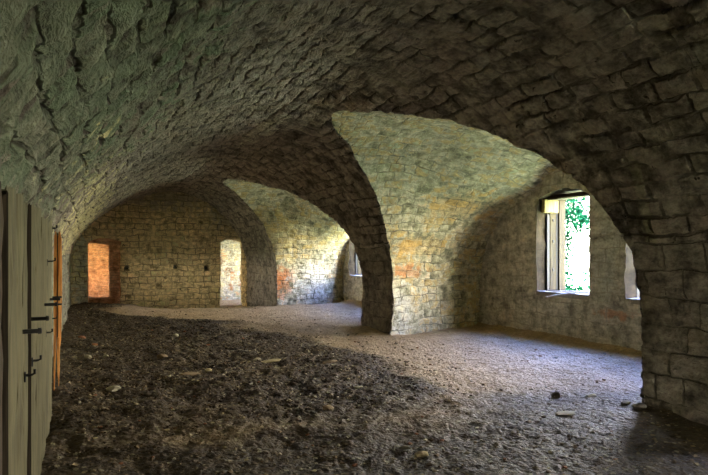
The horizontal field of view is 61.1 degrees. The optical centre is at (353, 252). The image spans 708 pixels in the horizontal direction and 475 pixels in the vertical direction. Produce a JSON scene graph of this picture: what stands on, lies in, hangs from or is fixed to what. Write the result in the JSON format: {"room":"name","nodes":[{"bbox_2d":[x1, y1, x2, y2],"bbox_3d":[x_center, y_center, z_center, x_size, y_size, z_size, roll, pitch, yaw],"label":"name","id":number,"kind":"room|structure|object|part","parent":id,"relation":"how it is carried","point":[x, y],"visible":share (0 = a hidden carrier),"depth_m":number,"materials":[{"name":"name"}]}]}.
{"room":"vaulted stone cellar","nodes":[
{"label":"vaulted stone cellar","id":0,"kind":"room"},
{"bbox_2d":[52,254,70,356],"bbox_3d":[-3.910,1.040,7.693,0.084,2.087,25.271,0,0,-24],"label":"wall","id":1,"kind":"structure","parent":0,"point":[66,286],"depth_m":12.93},
{"bbox_2d":[0,181,7,474],"bbox_3d":[-1.107,0.687,1.633,0.116,1.927,1.884,0,0,-24],"label":"plank door","id":2,"kind":"structure","parent":1,"relation":"in","point":[3,194],"depth_m":2.39,"materials":[{"name":"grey wood"}]},
{"bbox_2d":[1,185,41,474],"bbox_3d":[-1.706,0.663,3.051,0.214,1.974,1.185,0,0,-21],"label":"plank door","id":3,"kind":"structure","parent":1,"relation":"in","point":[20,331],"depth_m":2.93,"materials":[{"name":"grey wood"}]},
{"bbox_2d":[31,203,59,474],"bbox_3d":[-2.458,0.654,4.750,0.200,1.992,2.518,0,0,-24],"label":"plank door","id":4,"kind":"structure","parent":1,"relation":"in","point":[42,228],"depth_m":4.33,"materials":[{"name":"grey wood"}]},
{"bbox_2d":[88,238,123,303],"bbox_3d":[-8.371,0.725,20.016,1.300,2.650,0.183,0,0,-24],"label":"door frame","id":5,"kind":"structure","parent":0,"point":[114,245],"depth_m":20.07,"materials":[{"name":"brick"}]},
{"bbox_2d":[70,188,247,308],"bbox_3d":[-6.534,-0.234,20.569,6.038,4.603,0.566,0,0,-24],"label":"wall","id":6,"kind":"structure","parent":0,"point":[151,224],"depth_m":20.33,"materials":[{"name":"beige stone"}]},
{"bbox_2d":[87,238,120,301],"bbox_3d":[-8.311,0.782,19.940,1.027,2.571,0.867,0,0,-24],"label":"door","id":7,"kind":"structure","parent":6,"relation":"in","point":[98,238],"depth_m":19.90,"materials":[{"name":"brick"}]},
{"bbox_2d":[219,238,245,305],"bbox_3d":[-4.447,0.771,21.678,0.972,2.593,0.859,0,0,-24],"label":"door","id":8,"kind":"structure","parent":6,"relation":"in","point":[242,277],"depth_m":21.89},
{"bbox_2d":[88,240,240,299],"bbox_3d":[-7.516,0.119,23.593,10.066,3.912,0.096,0,0,-24],"label":"wall","id":9,"kind":"structure","parent":0,"point":[230,252],"depth_m":24.52,"materials":[{"name":"beige stone"}]},
{"bbox_2d":[123,201,276,304],"bbox_3d":[-6.130,-0.225,21.361,10.690,4.550,0.001,0,0,-24],"label":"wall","id":10,"kind":"structure","parent":0,"point":[126,267],"depth_m":21.25,"materials":[{"name":"beige stone"}]},
{"bbox_2d":[223,179,393,328],"bbox_3d":[-0.874,0.055,15.719,4.459,4.048,7.146,0,0,-24],"label":"wall","id":11,"kind":"structure","parent":0,"point":[309,247],"depth_m":18.54,"materials":[{"name":"beige stone"}]},
{"bbox_2d":[0,0,707,403],"bbox_3d":[-1.296,-0.050,8.859,5.804,4.226,25.282,0,0,-24],"label":"ceiling","id":12,"kind":"structure","parent":0,"point":[105,105],"depth_m":5.49,"materials":[{"name":"grey stone"}]},
{"bbox_2d":[41,296,707,474],"bbox_3d":[-0.918,1.708,10.602,9.000,0.533,29.900,0,0,-24],"label":"floor","id":13,"kind":"structure","parent":0,"point":[619,416],"depth_m":6.43,"materials":[{"name":"soil"}]},
{"bbox_2d":[52,231,61,388],"bbox_3d":[-3.318,0.705,6.710,0.095,1.890,0.120,0,0,-24],"label":"timber post","id":14,"kind":"object","parent":13,"relation":"on","point":[57,238],"visible":0.83,"depth_m":6.69,"materials":[{"name":"orange wood"}]},
{"bbox_2d":[106,386,120,391],"bbox_3d":[-2.704,1.527,6.744,0.163,0.074,0.098,0,-1,-36],"label":"chunk","id":15,"kind":"object","parent":13,"relation":"on","point":[110,388],"visible":1,"depth_m":6.71,"materials":[{"name":"stone"}]},
{"bbox_2d":[157,354,167,358],"bbox_3d":[-2.755,1.498,8.672,0.140,0.094,0.155,0,0,38],"label":"chunk","id":16,"kind":"object","parent":13,"relation":"on","point":[160,356],"visible":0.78,"depth_m":8.62,"materials":[{"name":"beige stone"}]},
{"bbox_2d":[179,372,200,376],"bbox_3d":[-2.060,1.524,7.529,0.301,0.064,0.105,0,0,-35],"label":"chunk","id":17,"kind":"object","parent":13,"relation":"on","point":[193,374],"visible":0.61,"depth_m":7.50,"materials":[{"name":"beige stone"}]},
{"bbox_2d":[244,249,277,306],"bbox_3d":[-3.154,0.957,19.863,0.195,2.209,3.665,0,0,-24],"label":"pier","id":18,"kind":"object","parent":13,"relation":"on","point":[261,268],"visible":0.84,"depth_m":19.72,"materials":[{"name":"grey stone"}]},
{"bbox_2d":[261,358,280,362],"bbox_3d":[-1.182,1.534,8.502,0.318,0.073,0.118,0,0,-4],"label":"slab","id":19,"kind":"object","parent":13,"relation":"on","point":[274,359],"visible":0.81,"depth_m":8.47,"materials":[{"name":"beige stone"}]},
{"bbox_2d":[323,405,333,410],"bbox_3d":[-0.263,1.582,6.124,0.094,0.069,0.119,0,0,29],"label":"chunk","id":20,"kind":"object","parent":13,"relation":"on","point":[325,407],"visible":0.85,"depth_m":6.09,"materials":[{"name":"beige stone"}]},
{"bbox_2d":[322,360,336,363],"bbox_3d":[-0.339,1.540,8.474,0.229,0.056,0.086,0,0,-22],"label":"chunk","id":21,"kind":"object","parent":13,"relation":"on","point":[329,361],"visible":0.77,"depth_m":8.45,"materials":[{"name":"beige stone"}]},
{"bbox_2d":[358,247,393,333],"bbox_3d":[0.400,0.974,11.927,0.182,2.198,1.355,0,0,-24],"label":"pier","id":22,"kind":"object","parent":13,"relation":"on","point":[377,313],"visible":0.74,"depth_m":11.89,"materials":[{"name":"grey stone"}]},
{"bbox_2d":[56,303,703,474],"bbox_3d":[-2.253,1.601,10.873,5.263,0.316,16.537,0,0,-24],"label":"rubble","id":23,"kind":"object","parent":13,"relation":"on","point":[290,400],"visible":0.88,"depth_m":6.87,"materials":[{"name":"brown gravel"}]},
{"bbox_2d":[399,445,409,448],"bbox_3d":[0.411,1.596,4.910,0.098,0.044,0.050,0,0,-14],"label":"lump","id":24,"kind":"object","parent":13,"relation":"on","point":[404,446],"visible":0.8,"depth_m":4.89,"materials":[{"name":"soil"}]},
{"bbox_2d":[414,451,428,457],"bbox_3d":[0.526,1.576,4.686,0.113,0.057,0.066,0,0,-1],"label":"lump","id":25,"kind":"object","parent":13,"relation":"on","point":[417,454],"visible":0.97,"depth_m":4.67,"materials":[{"name":"beige stone"}]},
{"bbox_2d":[216,302,661,449],"bbox_3d":[0.680,1.568,11.807,4.503,0.174,14.009,0,0,-24],"label":"gravel","id":26,"kind":"object","parent":13,"relation":"on","point":[345,302],"visible":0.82,"depth_m":9.43,"materials":[{"name":"grey gravel"}]},
{"bbox_2d":[551,391,560,398],"bbox_3d":[2.296,1.620,6.814,0.102,0.100,0.085,0,0,-2],"label":"rock","id":27,"kind":"object","parent":13,"relation":"on","point":[556,395],"visible":0.93,"depth_m":6.79,"materials":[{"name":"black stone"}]},
{"bbox_2d":[555,411,575,415],"bbox_3d":[2.108,1.597,5.968,0.288,0.042,0.123,0,0,-27],"label":"flat stone","id":28,"kind":"object","parent":13,"relation":"on","point":[559,413],"visible":1,"depth_m":5.94,"materials":[{"name":"grey stone"}]},
{"bbox_2d":[586,393,596,396],"bbox_3d":[2.670,1.603,6.734,0.211,0.051,0.093,0,0,-38],"label":"flat stone","id":29,"kind":"object","parent":13,"relation":"on","point":[589,394],"visible":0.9,"depth_m":6.69,"materials":[{"name":"grey stone"}]},
{"bbox_2d":[621,400,630,404],"bbox_3d":[2.860,1.580,6.317,0.113,0.051,0.081,0,0,-18],"label":"rubble","id":30,"kind":"object","parent":13,"relation":"on","point":[625,402],"visible":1,"depth_m":6.29,"materials":[{"name":"stone"}]},
{"bbox_2d":[631,402,646,409],"bbox_3d":[2.921,1.572,6.149,0.146,0.096,0.159,0,0,21],"label":"rubble","id":31,"kind":"object","parent":13,"relation":"on","point":[639,406],"visible":0.93,"depth_m":6.09,"materials":[{"name":"grey stone"}]},
{"bbox_2d":[634,240,707,425],"bbox_3d":[3.226,0.955,5.600,0.160,2.198,1.405,0,0,-24],"label":"pier","id":32,"kind":"object","parent":13,"relation":"on","point":[673,276],"visible":0.79,"depth_m":5.87,"materials":[{"name":"grey stone"}]},
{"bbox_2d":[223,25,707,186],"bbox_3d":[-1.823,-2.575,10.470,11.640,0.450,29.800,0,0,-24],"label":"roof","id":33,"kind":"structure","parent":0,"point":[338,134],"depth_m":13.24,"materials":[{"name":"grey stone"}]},
{"bbox_2d":[332,110,644,397],"bbox_3d":[2.008,0.013,9.110,4.609,4.122,6.667,0,0,-24],"label":"wall","id":34,"kind":"structure","parent":0,"point":[442,187],"depth_m":11.17,"materials":[{"name":"beige stone"}]},
{"bbox_2d":[343,169,642,350],"bbox_3d":[2.680,0.093,13.491,0.467,3.967,14.228,0,0,-24],"label":"wall","id":35,"kind":"structure","parent":0,"point":[508,280],"depth_m":11.09,"materials":[{"name":"beige stone"}]},
{"bbox_2d":[348,239,361,278],"bbox_3d":[0.336,-0.172,19.071,0.699,1.944,1.136,0,0,-24],"label":"window","id":36,"kind":"structure","parent":35,"relation":"in","point":[353,264],"depth_m":19.47,"materials":[{"name":"stone"}]},
{"bbox_3d":[0.180,-0.050,19.558,0.150,1.580,0.055,0,0,-24],"label":"frame post","id":37,"kind":"part","parent":36,"relation":"part of","materials":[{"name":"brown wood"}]},
{"bbox_2d":[536,188,589,299],"bbox_3d":[4.019,-0.182,10.893,0.684,1.964,1.392,0,0,-24],"label":"window","id":38,"kind":"structure","parent":35,"relation":"in","point":[550,209],"depth_m":11.42,"materials":[{"name":"wood"}]},
{"bbox_3d":[3.796,-0.050,11.491,0.150,1.580,0.055,0,0,-24],"label":"frame post","id":39,"kind":"part","parent":38,"relation":"part of","materials":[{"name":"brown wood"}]},
{"bbox_3d":[3.988,-0.140,11.564,0.160,1.760,0.080,0,0,-24],"label":"post","id":40,"kind":"part","parent":38,"relation":"part of","materials":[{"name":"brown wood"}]},
{"bbox_2d":[547,292,576,296],"bbox_3d":[3.677,0.740,10.621,0.520,0.101,0.026,0,0,7],"label":"stick","id":41,"kind":"object","parent":38,"relation":"on","point":[572,292],"visible":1,"depth_m":10.62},
{"bbox_3d":[4.000,0.757,10.884,0.595,0.085,1.350,0,0,-24],"label":"sill","id":42,"kind":"part","parent":38,"relation":"part of","materials":[{"name":"grey stone"}]},
{"bbox_2d":[624,244,639,304],"bbox_3d":[4.846,-0.193,9.038,0.710,1.986,1.405,0,0,-24],"label":"window","id":43,"kind":"structure","parent":35,"relation":"in","point":[631,290],"depth_m":9.52,"materials":[{"name":"stone"}]},
{"bbox_3d":[4.830,0.757,9.031,0.595,0.085,1.350,0,0,-24],"label":"sill","id":44,"kind":"part","parent":43,"relation":"part of","materials":[{"name":"grey stone"}]},
{"label":"outside","id":45,"kind":"structure","parent":0,"visible":0},
{"bbox_2d":[565,271,588,290],"bbox_3d":[0.000,2.350,0.000,120.000,0.298,120.000,0,0,-24],"label":"ground","id":46,"kind":"structure","parent":45,"point":[575,276],"depth_m":55.76,"materials":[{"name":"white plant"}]},
{"bbox_2d":[565,198,589,290],"bbox_3d":[5.099,-0.921,15.902,4.270,6.644,4.040,0,0,27],"label":"leafy tree","id":47,"kind":"object","parent":46,"relation":"on","point":[576,213],"visible":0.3,"depth_m":14.88,"materials":[{"name":"green plant"}]}
]}

